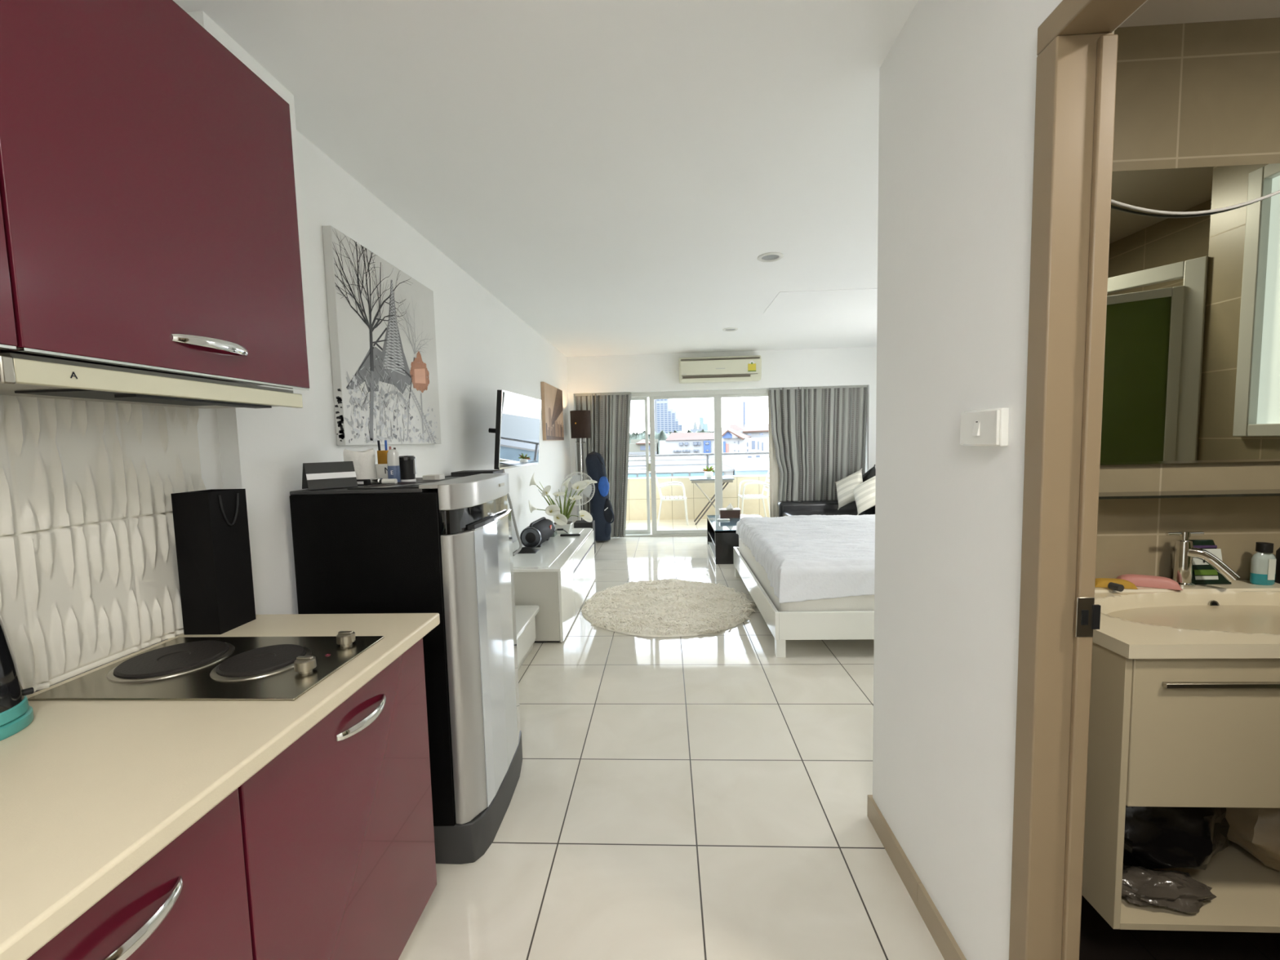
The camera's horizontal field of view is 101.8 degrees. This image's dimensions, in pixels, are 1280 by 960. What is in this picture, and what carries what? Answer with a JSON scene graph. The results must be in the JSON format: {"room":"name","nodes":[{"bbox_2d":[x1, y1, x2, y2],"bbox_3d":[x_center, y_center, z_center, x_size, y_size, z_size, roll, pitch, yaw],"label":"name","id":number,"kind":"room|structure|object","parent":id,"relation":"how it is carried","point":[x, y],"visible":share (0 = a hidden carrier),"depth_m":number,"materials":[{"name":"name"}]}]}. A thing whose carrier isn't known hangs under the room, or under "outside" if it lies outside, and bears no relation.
{"room":"studio apartment","nodes":[
{"label":"studio apartment","id":0,"kind":"room"},
{"bbox_2d":[26,11,573,695],"bbox_3d":[-1.274,-0.117,3.342,0.325,2.680,9.350,-1,4,3],"label":"wall","id":1,"kind":"structure","parent":0,"point":[483,348],"depth_m":2.35,"materials":[{"name":"paint"}]},
{"bbox_2d":[0,193,17,350],"bbox_3d":[-1.150,-0.569,0.468,0.344,0.785,0.671,-1,4,3],"label":"upper cabinet","id":2,"kind":"object","parent":1,"relation":"attached to","point":[8,340],"visible":1,"depth_m":0.81,"materials":[{"name":"red laminate"}]},
{"bbox_2d":[0,395,206,692],"bbox_3d":[-1.282,0.137,0.836,0.022,0.647,1.320,-1,4,3],"label":"backsplash","id":3,"kind":"structure","parent":1,"relation":"attached to","point":[89,575],"depth_m":1.19,"materials":[{"name":"tile"}]},
{"bbox_2d":[0,0,309,390],"bbox_3d":[-1.117,-0.621,1.143,0.344,0.785,0.673,-1,4,3],"label":"upper cabinet","id":4,"kind":"object","parent":1,"relation":"attached to","point":[148,186],"visible":1,"depth_m":1.03,"materials":[{"name":"red laminate"}]},
{"bbox_2d":[0,352,302,408],"bbox_3d":[-1.124,-0.199,1.155,0.292,0.054,0.679,-1,4,3],"label":"hood","id":5,"kind":"object","parent":4,"relation":"attached to","point":[20,375],"visible":1,"depth_m":1.03,"materials":[{"name":"beige metal"}]},
{"bbox_2d":[321,225,440,445],"bbox_3d":[-1.265,-0.638,2.666,0.041,0.910,0.956,-1,4,3],"label":"print","id":6,"kind":"object","parent":1,"relation":"attached to","point":[381,321],"visible":1,"depth_m":2.50,"materials":[{"name":"multicoloured paper"}]},
{"bbox_2d":[488,390,541,469],"bbox_3d":[-1.021,-0.374,4.004,0.287,0.541,0.925,-1,4,6],"label":"television","id":7,"kind":"object","parent":1,"relation":"attached to","point":[517,422],"visible":0.97,"depth_m":3.86,"materials":[{"name":"black plastic"}]},
{"bbox_2d":[502,469,522,555],"bbox_3d":[-0.994,0.258,3.978,0.070,0.709,0.600,-2,4,-3],"label":"cable sleeve","id":8,"kind":"object","parent":7,"relation":"hanging from","point":[514,553],"visible":0.68,"depth_m":4.18,"materials":[{"name":"plastic"}]},
{"bbox_2d":[540,382,564,439],"bbox_3d":[-1.078,-0.827,6.471,0.040,0.665,1.050,-1,4,3],"label":"print","id":9,"kind":"object","parent":1,"relation":"attached to","point":[551,396],"visible":1,"depth_m":6.30},
{"bbox_2d":[375,463,387,479],"bbox_3d":[-1.006,-0.029,2.073,0.065,0.072,0.065,-1,4,3],"label":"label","id":10,"kind":"object","parent":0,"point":[381,469],"depth_m":2.04,"materials":[{"name":"paper"}]},
{"bbox_2d":[626,519,706,533],"bbox_3d":[1.310,0.843,8.782,6.700,0.120,2.010,-1,4,3],"label":"floor","id":11,"kind":"structure","parent":0,"point":[668,524],"depth_m":9.08,"materials":[{"name":"tile"}]},
{"bbox_2d":[655,475,688,525],"bbox_3d":[0.543,0.319,9.196,0.590,0.906,0.512,-1,4,3],"label":"garden chair","id":12,"kind":"object","parent":11,"relation":"on","point":[659,486],"visible":0.94,"depth_m":8.97,"materials":[{"name":"plastic"}]},
{"bbox_2d":[688,475,734,524],"bbox_3d":[1.248,0.360,9.124,0.740,0.810,0.600,-1,4,3],"label":"folding table","id":13,"kind":"object","parent":11,"relation":"on","point":[727,479],"visible":0.88,"depth_m":8.95,"materials":[{"name":"metal"}]},
{"bbox_2d":[702,466,714,478],"bbox_3d":[1.186,-0.145,8.972,0.229,0.224,0.248,0,5,17],"label":"potted plant","id":14,"kind":"object","parent":13,"relation":"on","point":[708,473],"visible":1,"depth_m":8.91,"materials":[{"name":"white ceramic"}]},
{"bbox_2d":[737,469,769,516],"bbox_3d":[2.023,0.288,9.121,0.590,0.906,0.512,-1,4,3],"label":"garden chair","id":15,"kind":"object","parent":11,"relation":"on","point":[760,495],"visible":0.9,"depth_m":9.05,"materials":[{"name":"plastic"}]},
{"bbox_2d":[626,476,769,519],"bbox_3d":[1.344,0.332,9.660,6.700,0.765,0.120,-1,4,3],"label":"wall","id":16,"kind":"structure","parent":0,"point":[637,509],"depth_m":9.62,"materials":[{"name":"tile"}]},
{"bbox_2d":[627,475,766,479],"bbox_3d":[1.334,-0.059,9.630,6.700,0.020,0.150,-1,4,3],"label":"trim","id":17,"kind":"structure","parent":16,"relation":"on","point":[735,476],"depth_m":9.60,"materials":[{"name":"metal"}]},
{"bbox_2d":[628,451,768,468],"bbox_3d":[1.329,-0.283,9.613,6.500,0.429,0.048,-1,4,3],"label":"balcony railing","id":18,"kind":"object","parent":17,"relation":"on","point":[707,455],"visible":0.26,"depth_m":9.59,"materials":[{"name":"metal"}]},
{"bbox_2d":[566,346,876,528],"bbox_3d":[1.226,-0.508,7.708,4.505,2.680,0.350,-1,4,3],"label":"wall","id":19,"kind":"structure","parent":0,"point":[837,366],"depth_m":7.45,"materials":[{"name":"paint"}]},
{"bbox_2d":[574,392,631,537],"bbox_3d":[-0.515,-0.208,7.733,0.829,2.140,0.142,-1,4,3],"label":"curtain","id":20,"kind":"object","parent":19,"relation":"hanging from","point":[610,412],"visible":0.54,"depth_m":7.69,"materials":[{"name":"fabric"}]},
{"bbox_2d":[574,388,768,537],"bbox_3d":[1.172,-0.243,7.776,4.230,2.165,0.162,-1,4,3],"label":"door","id":21,"kind":"structure","parent":19,"relation":"in","point":[717,395],"depth_m":7.73,"materials":[{"name":"white metal"}]},
{"bbox_2d":[678,355,761,383],"bbox_3d":[1.123,-1.561,7.342,1.140,0.350,0.224,-1,4,3],"label":"air conditioner","id":22,"kind":"object","parent":19,"relation":"attached to","point":[726,368],"visible":1,"depth_m":7.25,"materials":[{"name":"plastic"}]},
{"bbox_2d":[682,374,750,378],"bbox_3d":[1.067,-1.427,7.279,0.940,0.060,0.041,-1,4,3],"label":"outlet","id":23,"kind":"object","parent":22,"relation":"attached to","point":[684,376],"depth_m":7.26,"materials":[{"name":"plastic"}]},
{"bbox_2d":[680,356,759,376],"bbox_3d":[1.117,-1.578,7.243,1.090,0.232,0.024,-1,4,3],"label":"panel","id":24,"kind":"object","parent":22,"relation":"attached to","point":[713,366],"depth_m":7.24,"materials":[{"name":"plastic"}]},
{"bbox_2d":[768,390,779,517],"bbox_3d":[2.067,-0.254,7.647,0.356,2.118,0.030,-1,4,3],"label":"sheer curtain","id":25,"kind":"object","parent":19,"relation":"hanging from","point":[774,471],"visible":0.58,"depth_m":7.66,"materials":[{"name":"fabric"}]},
{"bbox_2d":[768,385,867,517],"bbox_3d":[2.590,-0.274,7.566,1.404,2.143,0.145,-1,4,3],"label":"curtain","id":26,"kind":"object","parent":19,"relation":"hanging from","point":[819,433],"visible":0.73,"depth_m":7.53,"materials":[{"name":"fabric"}]},
{"bbox_2d":[173,0,1279,356],"bbox_3d":[0.976,-1.550,3.122,4.900,0.140,9.350,-1,4,3],"label":"ceiling","id":27,"kind":"structure","parent":0,"point":[617,175],"depth_m":2.14,"materials":[{"name":"paint"}]},
{"bbox_2d":[722,327,737,331],"bbox_3d":[1.024,-1.705,5.904,0.176,0.012,0.176,-1,4,3],"label":"recessed light","id":28,"kind":"object","parent":27,"relation":"in","point":[729,329],"visible":1,"depth_m":5.90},
{"bbox_2d":[756,252,783,262],"bbox_3d":[0.894,-1.526,3.570,0.176,0.012,0.176,-1,4,3],"label":"recessed light","id":29,"kind":"object","parent":27,"relation":"in","point":[770,256],"visible":1,"depth_m":3.56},
{"bbox_2d":[763,288,877,313],"bbox_3d":[1.809,-1.644,4.781,1.200,0.004,0.750,-1,4,3],"label":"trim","id":30,"kind":"structure","parent":27,"relation":"attached to","point":[866,299],"depth_m":4.76,"materials":[{"name":"paint"}]},
{"bbox_2d":[398,535,1279,959],"bbox_3d":[0.992,1.234,3.280,4.600,0.125,9.040,-1,4,3],"label":"floor","id":31,"kind":"structure","parent":0,"point":[702,797],"depth_m":1.98,"materials":[{"name":"tile"}]},
{"bbox_2d":[26,787,253,959],"bbox_3d":[-0.951,0.959,0.706,0.629,0.917,0.423,-1,4,3],"label":"base cabinet","id":32,"kind":"object","parent":31,"relation":"on","point":[189,900],"visible":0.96,"depth_m":0.77,"materials":[{"name":"red laminate"}]},
{"bbox_2d":[238,637,436,959],"bbox_3d":[-0.925,0.917,1.251,0.629,0.917,0.658,-1,4,3],"label":"base cabinet","id":33,"kind":"object","parent":31,"relation":"on","point":[338,833],"visible":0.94,"depth_m":1.17,"materials":[{"name":"red laminate"}]},
{"bbox_2d":[0,613,439,959],"bbox_3d":[-0.945,0.463,0.931,0.650,0.035,1.252,-1,4,3],"label":"countertop","id":34,"kind":"structure","parent":33,"relation":"on","point":[91,791],"depth_m":0.81,"materials":[{"name":"laminate"}]},
{"bbox_2d":[0,617,34,741],"bbox_3d":[-1.196,0.322,0.895,0.182,0.264,0.162,-4,5,-33],"label":"electric kettle","id":35,"kind":"object","parent":34,"relation":"on","point":[16,714],"visible":1,"depth_m":0.93,"materials":[{"name":"teal plastic"}]},
{"bbox_2d":[27,631,384,700],"bbox_3d":[-0.947,0.406,1.194,0.557,0.038,0.328,-1,4,3],"label":"cooktop","id":36,"kind":"object","parent":34,"relation":"in","point":[192,668],"visible":0.99,"depth_m":1.14,"materials":[{"name":"metal"}]},
{"bbox_2d":[170,488,256,635],"bbox_3d":[-1.176,0.220,1.445,0.108,0.384,0.121,-1,4,3],"label":"paper bag","id":37,"kind":"object","parent":34,"relation":"on","point":[211,526],"visible":1,"depth_m":1.40,"materials":[{"name":"paper"}]},
{"bbox_2d":[289,472,522,864],"bbox_3d":[-0.835,0.653,2.051,0.599,1.318,0.596,-1,4,3],"label":"refrigerator","id":38,"kind":"object","parent":31,"relation":"on","point":[444,547],"visible":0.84,"depth_m":1.75,"materials":[{"name":"metal"}]},
{"bbox_2d":[302,461,358,490],"bbox_3d":[-1.076,-0.017,1.803,0.090,0.089,0.150,3,6,45],"label":"tent card","id":39,"kind":"object","parent":38,"relation":"on","point":[322,475],"visible":0.98,"depth_m":1.78,"materials":[{"name":"black"}]},
{"bbox_2d":[342,448,376,479],"bbox_3d":[-1.068,-0.052,1.986,0.107,0.134,0.106,-1,4,3],"label":"paper towel roll","id":40,"kind":"object","parent":38,"relation":"on","point":[364,462],"visible":0.62,"depth_m":1.95,"materials":[{"name":"paper"}]},
{"bbox_2d":[356,479,370,485],"bbox_3d":[-1.025,0.009,1.918,0.060,0.021,0.031,-1,4,3],"label":"box","id":41,"kind":"object","parent":38,"relation":"on","point":[360,482],"visible":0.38,"depth_m":1.90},
{"bbox_2d":[369,478,382,484],"bbox_3d":[-0.972,0.006,1.921,0.035,0.024,0.030,-1,4,3],"label":"packet","id":42,"kind":"object","parent":38,"relation":"on","point":[372,481],"visible":0.78,"depth_m":1.91,"materials":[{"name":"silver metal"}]},
{"bbox_2d":[375,450,388,479],"bbox_3d":[-1.006,-0.055,2.070,0.065,0.125,0.066,-1,4,3],"label":"pen holder","id":43,"kind":"object","parent":38,"relation":"on","point":[381,468],"visible":0.46,"depth_m":2.04,"materials":[{"name":"gold metal"}]},
{"bbox_2d":[377,440,380,450],"bbox_3d":[-1.033,-0.080,2.072,0.017,0.156,0.009,-1,4,3],"label":"pen","id":44,"kind":"object","parent":43,"relation":"in","point":[378,442],"visible":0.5,"depth_m":2.06,"materials":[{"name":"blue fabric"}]},
{"bbox_2d":[384,440,387,450],"bbox_3d":[-1.013,-0.081,2.082,0.008,0.155,0.008,1,5,25],"label":"pen","id":45,"kind":"object","parent":43,"relation":"in","point":[385,441],"visible":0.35,"depth_m":2.07,"materials":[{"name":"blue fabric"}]},
{"bbox_2d":[381,478,397,484],"bbox_3d":[-0.925,0.006,1.921,0.050,0.020,0.020,-1,4,3],"label":"tube","id":46,"kind":"object","parent":38,"relation":"on","point":[392,480],"visible":0.87,"depth_m":1.91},
{"bbox_2d":[346,480,439,489],"bbox_3d":[-0.848,0.018,1.855,0.240,0.004,0.260,-1,4,3],"label":"magazine","id":47,"kind":"object","parent":38,"relation":"on","point":[399,485],"visible":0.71,"depth_m":1.80,"materials":[{"name":"black paper"}]},
{"bbox_2d":[386,448,400,481],"bbox_3d":[-0.947,-0.054,1.999,0.047,0.130,0.037,-1,4,3],"label":"bottle","id":48,"kind":"object","parent":38,"relation":"on","point":[393,457],"visible":0.88,"depth_m":1.99,"materials":[{"name":"plastic"}]},
{"bbox_2d":[399,455,416,481],"bbox_3d":[-0.910,-0.044,2.039,0.065,0.103,0.062,-1,4,3],"label":"travel mug","id":49,"kind":"object","parent":38,"relation":"on","point":[407,463],"visible":0.9,"depth_m":2.02,"materials":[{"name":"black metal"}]},
{"bbox_2d":[422,474,444,479],"bbox_3d":[-0.849,-0.012,2.144,0.071,0.019,0.051,-1,4,3],"label":"box","id":50,"kind":"object","parent":38,"relation":"on","point":[430,477],"visible":1,"depth_m":2.12,"materials":[{"name":"plastic"}]},
{"bbox_2d":[444,469,502,476],"bbox_3d":[-1.075,-0.039,3.363,0.324,0.037,0.200,-1,4,3],"label":"box","id":51,"kind":"object","parent":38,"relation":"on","point":[464,473],"visible":0.7,"depth_m":3.27,"materials":[{"name":"plastic"}]},
{"bbox_2d":[515,604,539,671],"bbox_3d":[-0.974,1.086,3.131,0.495,0.300,1.175,-1,4,3],"label":"base cabinet","id":52,"kind":"object","parent":31,"relation":"on","point":[525,615],"visible":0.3,"depth_m":3.45,"materials":[{"name":"white paint"}]},
{"bbox_2d":[512,528,595,642],"bbox_3d":[-0.835,0.844,4.600,0.636,0.553,1.737,-1,4,3],"label":"media stand","id":53,"kind":"object","parent":31,"relation":"on","point":[557,579],"visible":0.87,"depth_m":3.88,"materials":[{"name":"white paint"}]},
{"bbox_2d":[512,546,539,553],"bbox_3d":[-0.943,0.572,4.302,0.200,0.043,0.150,-1,4,3],"label":"cloth","id":54,"kind":"object","parent":53,"relation":"on","point":[524,549],"visible":0.84,"depth_m":4.26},
{"bbox_2d":[520,516,555,547],"bbox_3d":[-0.905,0.459,4.638,0.190,0.214,0.486,-1,4,6],"label":"speaker","id":55,"kind":"object","parent":53,"relation":"on","point":[540,531],"visible":0.97,"depth_m":4.43},
{"bbox_2d":[555,528,568,533],"bbox_3d":[-0.763,0.493,5.050,0.148,0.039,0.047,0,4,15],"label":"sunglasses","id":56,"kind":"object","parent":53,"relation":"on","point":[557,529],"visible":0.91,"depth_m":5.06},
{"bbox_2d":[528,472,597,533],"bbox_3d":[-0.750,0.223,5.096,0.668,0.608,0.295,-1,4,3],"label":"potted plant","id":57,"kind":"object","parent":53,"relation":"on","point":[561,520],"visible":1,"depth_m":5.07,"materials":[{"name":"plant"}]},
{"bbox_2d":[560,533,580,536],"bbox_3d":[-0.665,0.526,4.973,0.190,0.018,0.040,-1,4,3],"label":"remote control","id":58,"kind":"object","parent":53,"relation":"on","point":[561,535],"visible":1,"depth_m":4.96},
{"bbox_2d":[560,471,595,520],"bbox_3d":[-0.799,0.414,6.949,0.428,1.056,0.380,-1,4,3],"label":"pedestal fan","id":59,"kind":"object","parent":31,"relation":"on","point":[587,491],"visible":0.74,"depth_m":6.82,"materials":[{"name":"plastic"}]},
{"bbox_2d":[569,410,591,519],"bbox_3d":[-0.817,-0.029,7.347,0.292,1.880,0.285,-1,4,3],"label":"floor lamp","id":60,"kind":"object","parent":31,"relation":"on","point":[580,421],"visible":0.88,"depth_m":7.18,"materials":[{"name":"fabric"}]},
{"bbox_2d":[573,520,595,554],"bbox_3d":[-0.678,0.745,6.414,0.230,0.470,0.204,-1,4,3],"label":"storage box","id":61,"kind":"object","parent":31,"relation":"on","point":[583,523],"visible":0.34,"depth_m":6.31,"materials":[{"name":"plastic"}]},
{"bbox_2d":[585,451,613,541],"bbox_3d":[-0.570,0.235,7.481,0.399,1.300,0.266,-1,4,3],"label":"golf bag","id":62,"kind":"object","parent":31,"relation":"on","point":[601,507],"visible":0.87,"depth_m":7.40,"materials":[{"name":"blue fabric"}]},
{"bbox_2d":[580,578,756,637],"bbox_3d":[0.250,1.055,4.558,1.541,0.081,1.528,-1,4,3],"label":"round rug","id":63,"kind":"object","parent":31,"relation":"on","point":[671,607],"visible":1,"depth_m":4.33,"materials":[{"name":"beige fabric"}]},
{"bbox_2d":[706,514,762,564],"bbox_3d":[1.246,0.721,6.564,0.710,0.400,1.195,-1,4,3],"label":"coffee table","id":64,"kind":"object","parent":31,"relation":"on","point":[722,535],"visible":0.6,"depth_m":6.00,"materials":[{"name":"black wood"}]},
{"bbox_2d":[707,530,715,546],"bbox_3d":[1.247,0.741,6.566,0.680,0.020,1.115,-1,4,3],"label":"shelf","id":65,"kind":"object","parent":64,"relation":"attached to","point":[712,534],"depth_m":6.80,"materials":[{"name":"black wood"}]},
{"bbox_2d":[716,518,729,520],"bbox_3d":[1.067,0.508,6.657,0.160,0.020,0.045,-1,4,3],"label":"remote control","id":66,"kind":"object","parent":64,"relation":"on","point":[722,519],"visible":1,"depth_m":6.64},
{"bbox_2d":[718,502,740,518],"bbox_3d":[1.190,0.402,6.911,0.271,0.186,0.146,-1,4,3],"label":"tissue box","id":67,"kind":"object","parent":64,"relation":"on","point":[730,511],"visible":1,"depth_m":6.85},
{"bbox_2d":[733,546,874,657],"bbox_3d":[2.038,0.593,4.354,2.231,0.950,2.100,-1,4,3],"label":"bed","id":68,"kind":"object","parent":31,"relation":"on","point":[838,624],"visible":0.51,"depth_m":3.38,"materials":[{"name":"white paint"}]},
{"bbox_2d":[738,537,874,611],"bbox_3d":[2.023,0.655,4.360,2.105,0.374,2.010,-1,4,3],"label":"mattress","id":69,"kind":"object","parent":68,"relation":"on","point":[863,602],"visible":0.14,"depth_m":3.41,"materials":[{"name":"fabric"}]},
{"bbox_2d":[736,514,875,603],"bbox_3d":[1.974,0.558,4.341,2.069,0.290,2.042,-1,4,3],"label":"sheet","id":70,"kind":"object","parent":69,"relation":"on","point":[803,557],"visible":0.52,"depth_m":3.66,"materials":[{"name":"fabric"}]},
{"bbox_2d":[777,499,875,517],"bbox_3d":[2.642,0.391,6.960,1.400,0.930,1.060,-1,4,3],"label":"sofa","id":71,"kind":"object","parent":31,"relation":"on","point":[829,507],"visible":0.13,"depth_m":7.29,"materials":[{"name":"black leather"}]},
{"bbox_2d":[834,467,862,509],"bbox_3d":[2.794,0.119,6.922,0.236,0.558,0.586,-5,5,-37],"label":"cushion","id":72,"kind":"object","parent":71,"relation":"on","point":[845,486],"visible":0.84,"depth_m":6.88,"materials":[{"name":"fabric"}]},
{"bbox_2d":[853,475,875,515],"bbox_3d":[2.899,0.176,6.599,0.566,0.548,0.248,3,6,45],"label":"cushion","id":73,"kind":"object","parent":71,"relation":"on","point":[864,493],"visible":0.7,"depth_m":6.56,"materials":[{"name":"fabric"}]},
{"bbox_2d":[862,464,875,482],"bbox_3d":[3.010,0.063,6.867,0.195,0.533,0.558,-3,4,-15],"label":"cushion","id":74,"kind":"object","parent":71,"relation":"on","point":[871,473],"visible":0.17,"depth_m":6.82,"materials":[{"name":"black fabric"}]},
{"bbox_2d":[872,0,1147,959],"bbox_3d":[1.947,0.044,0.160,2.370,2.680,3.300,-1,4,3],"label":"wall partition","id":75,"kind":"structure","parent":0,"point":[957,81],"depth_m":1.36,"materials":[{"name":"paint"}]},
{"bbox_2d":[866,795,966,959],"bbox_3d":[0.925,1.264,1.571,0.163,0.085,0.805,-1,4,3],"label":"baseboard","id":76,"kind":"structure","parent":75,"relation":"attached to","point":[944,940],"depth_m":1.60,"materials":[{"name":"tile"}]},
{"bbox_2d":[960,407,1008,446],"bbox_3d":[0.795,-0.121,1.210,0.030,0.084,0.150,-1,4,3],"label":"light switch","id":77,"kind":"object","parent":75,"relation":"attached to","point":[988,427],"visible":1,"depth_m":1.18,"materials":[{"name":"white plastic"}]},
{"bbox_2d":[1008,0,1146,959],"bbox_3d":[0.831,0.263,0.656,0.107,2.225,0.877,-1,4,3],"label":"door frame","id":78,"kind":"structure","parent":75,"relation":"in","point":[1076,73],"depth_m":1.02,"materials":[{"name":"paint"}]},
{"bbox_2d":[1095,17,1279,579],"bbox_3d":[2.022,-0.065,1.709,2.130,2.660,0.110,-1,4,3],"label":"wall","id":79,"kind":"structure","parent":0,"point":[1200,94],"depth_m":1.60,"materials":[{"name":"tile"}]},
{"bbox_2d":[1081,604,1279,933],"bbox_3d":[1.743,0.733,1.470,1.147,0.691,0.510,-1,4,3],"label":"vanity unit","id":80,"kind":"object","parent":79,"relation":"attached to","point":[1163,732],"visible":0.56,"depth_m":1.25,"materials":[{"name":"wood"}]},
{"bbox_2d":[1121,865,1216,913],"bbox_3d":[1.350,1.051,1.350,0.283,0.061,0.126,-1,4,3],"label":"clear plastic bag","id":81,"kind":"object","parent":80,"relation":"on","point":[1175,890],"visible":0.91,"depth_m":1.32,"materials":[{"name":"plastic"}]},
{"bbox_2d":[1123,804,1229,870],"bbox_3d":[1.441,0.924,1.515,0.394,0.286,0.372,-1,4,3],"label":"plastic bag","id":82,"kind":"object","parent":80,"relation":"on","point":[1155,837],"visible":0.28,"depth_m":1.37,"materials":[{"name":"plastic"}]},
{"bbox_2d":[1092,579,1279,658],"bbox_3d":[1.735,0.401,1.444,1.160,0.154,0.512,-1,4,3],"label":"basin","id":83,"kind":"object","parent":80,"relation":"in","point":[1130,639],"depth_m":1.30,"materials":[{"name":"beige ceramic"}]},
{"bbox_2d":[1094,577,1137,589],"bbox_3d":[1.497,0.325,1.649,0.110,0.022,0.052,0,5,17],"label":"cloth","id":84,"kind":"object","parent":83,"relation":"on","point":[1100,582],"visible":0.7,"depth_m":1.64,"materials":[{"name":"fabric"}]},
{"bbox_2d":[1115,573,1182,590],"bbox_3d":[1.607,0.318,1.648,0.150,0.030,0.056,1,5,31],"label":"pouch","id":85,"kind":"object","parent":83,"relation":"on","point":[1142,580],"visible":0.81,"depth_m":1.63,"materials":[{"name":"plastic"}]},
{"bbox_2d":[1165,530,1240,586],"bbox_3d":[1.743,0.248,1.620,0.165,0.170,0.071,2,6,38],"label":"tap","id":86,"kind":"object","parent":83,"relation":"on","point":[1184,552],"visible":0.94,"depth_m":1.62,"materials":[{"name":"silver metal"}]},
{"bbox_2d":[1189,539,1231,584],"bbox_3d":[1.799,0.260,1.655,0.126,0.138,0.039,-1,4,3],"label":"pack","id":87,"kind":"object","parent":83,"relation":"on","point":[1203,573],"visible":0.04,"depth_m":1.65,"materials":[{"name":"green cardboard"}]},
{"bbox_2d":[1249,542,1276,585],"bbox_3d":[1.955,0.261,1.631,0.064,0.131,0.040,-1,4,3],"label":"mouthwash bottle","id":88,"kind":"object","parent":83,"relation":"on","point":[1263,562],"visible":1,"depth_m":1.62,"materials":[{"name":"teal plastic"}]},
{"bbox_2d":[1275,547,1279,583],"bbox_3d":[2.035,0.265,1.628,0.060,0.120,0.060,-1,4,3],"label":"bottle","id":89,"kind":"object","parent":83,"relation":"on","point":[1277,552],"visible":0.74,"depth_m":1.64,"materials":[{"name":"plastic"}]},
{"bbox_2d":[1225,807,1279,871],"bbox_3d":[1.810,0.918,1.435,0.374,0.292,0.308,-1,4,3],"label":"bag","id":90,"kind":"object","parent":80,"relation":"on","point":[1256,830],"visible":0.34,"depth_m":1.40,"materials":[{"name":"paper"}]},
{"bbox_2d":[1098,488,1279,499],"bbox_3d":[1.785,0.045,1.618,1.000,0.023,0.109,-1,4,3],"label":"glass shelf","id":91,"kind":"object","parent":79,"relation":"attached to","point":[1266,492],"visible":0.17,"depth_m":1.59,"materials":[{"name":"clear glass"}]},
{"bbox_2d":[1100,163,1279,465],"bbox_3d":[1.754,-0.505,1.625,1.040,0.904,0.014,-1,4,3],"label":"bathroom mirror","id":92,"kind":"object","parent":79,"relation":"attached to","point":[1192,369],"visible":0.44,"depth_m":1.62,"materials":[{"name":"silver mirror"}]},
{"bbox_2d":[1111,190,1279,214],"bbox_3d":[1.658,-0.888,1.583,0.874,0.159,0.009,-1,4,3],"label":"cord","id":93,"kind":"object","parent":92,"relation":"hanging from","point":[1113,202],"visible":0.68,"depth_m":1.58,"materials":[{"name":"plastic"}]},
{"label":"outside","id":94,"kind":"structure","parent":0,"visible":0},
{"bbox_3d":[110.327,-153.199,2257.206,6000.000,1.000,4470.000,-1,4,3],"label":"ground","id":95,"kind":"structure","parent":94,"visible":0},
{"bbox_2d":[628,439,658,454],"bbox_3d":[1.481,-2.392,157.391,8.250,19.884,18.000,-1,4,3],"label":"house","id":96,"kind":"structure","parent":95,"relation":"on","point":[637,446],"depth_m":149.94,"materials":[{"name":"tile"}]},
{"bbox_2d":[653,399,682,433],"bbox_3d":[47.602,-103.644,905.839,50.400,106.780,25.300,-1,4,3],"label":"office tower","id":97,"kind":"structure","parent":95,"relation":"on","point":[666,420],"depth_m":893.26,"materials":[{"name":"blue glass"}]},
{"bbox_2d":[628,428,722,454],"bbox_3d":[41.101,-19.654,327.551,170.000,26.729,9.149,-1,4,3],"label":"tree line","id":98,"kind":"object","parent":95,"relation":"on","point":[662,436],"visible":0.07,"depth_m":329.26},
{"bbox_2d":[627,455,733,477],"bbox_3d":[-0.351,7.319,43.254,13.050,17.800,25.400,-1,4,3],"label":"annex","id":99,"kind":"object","parent":95,"relation":"on","point":[668,466],"visible":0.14,"depth_m":33.38,"materials":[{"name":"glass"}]},
{"bbox_2d":[659,432,714,459],"bbox_3d":[14.823,-3.556,156.823,17.500,21.634,15.660,-1,4,3],"label":"apartment block","id":100,"kind":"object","parent":95,"relation":"on","point":[676,442],"visible":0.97,"depth_m":149.32,"materials":[{"name":"tile"}]},
{"bbox_2d":[689,418,704,432],"bbox_3d":[86.097,-67.096,783.915,20.400,50.380,20.000,-1,4,3],"label":"building","id":101,"kind":"structure","parent":95,"relation":"on","point":[695,429],"depth_m":776.46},
{"bbox_2d":[699,417,707,431],"bbox_3d":[104.411,-75.149,852.693,10.800,55.180,40.000,-1,4,3],"label":"tower","id":102,"kind":"structure","parent":95,"relation":"on","point":[704,426],"depth_m":835.06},
{"bbox_2d":[711,457,769,475],"bbox_3d":[10.025,7.546,37.193,8.230,17.750,16.100,-1,4,3],"label":"annex","id":103,"kind":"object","parent":95,"relation":"on","point":[741,466],"visible":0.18,"depth_m":32.35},
{"bbox_2d":[742,401,745,429],"bbox_3d":[355.701,-195.405,1777.112,8.400,143.380,8.000,-1,4,3],"label":"slim tower","id":104,"kind":"structure","parent":95,"relation":"on","point":[744,402],"depth_m":1772.13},
{"bbox_2d":[721,423,768,458],"bbox_3d":[25.583,-1.796,122.374,15.125,22.784,25.500,-1,4,3],"label":"house","id":105,"kind":"structure","parent":95,"relation":"on","point":[754,437],"depth_m":110.91,"materials":[{"name":"tile"}]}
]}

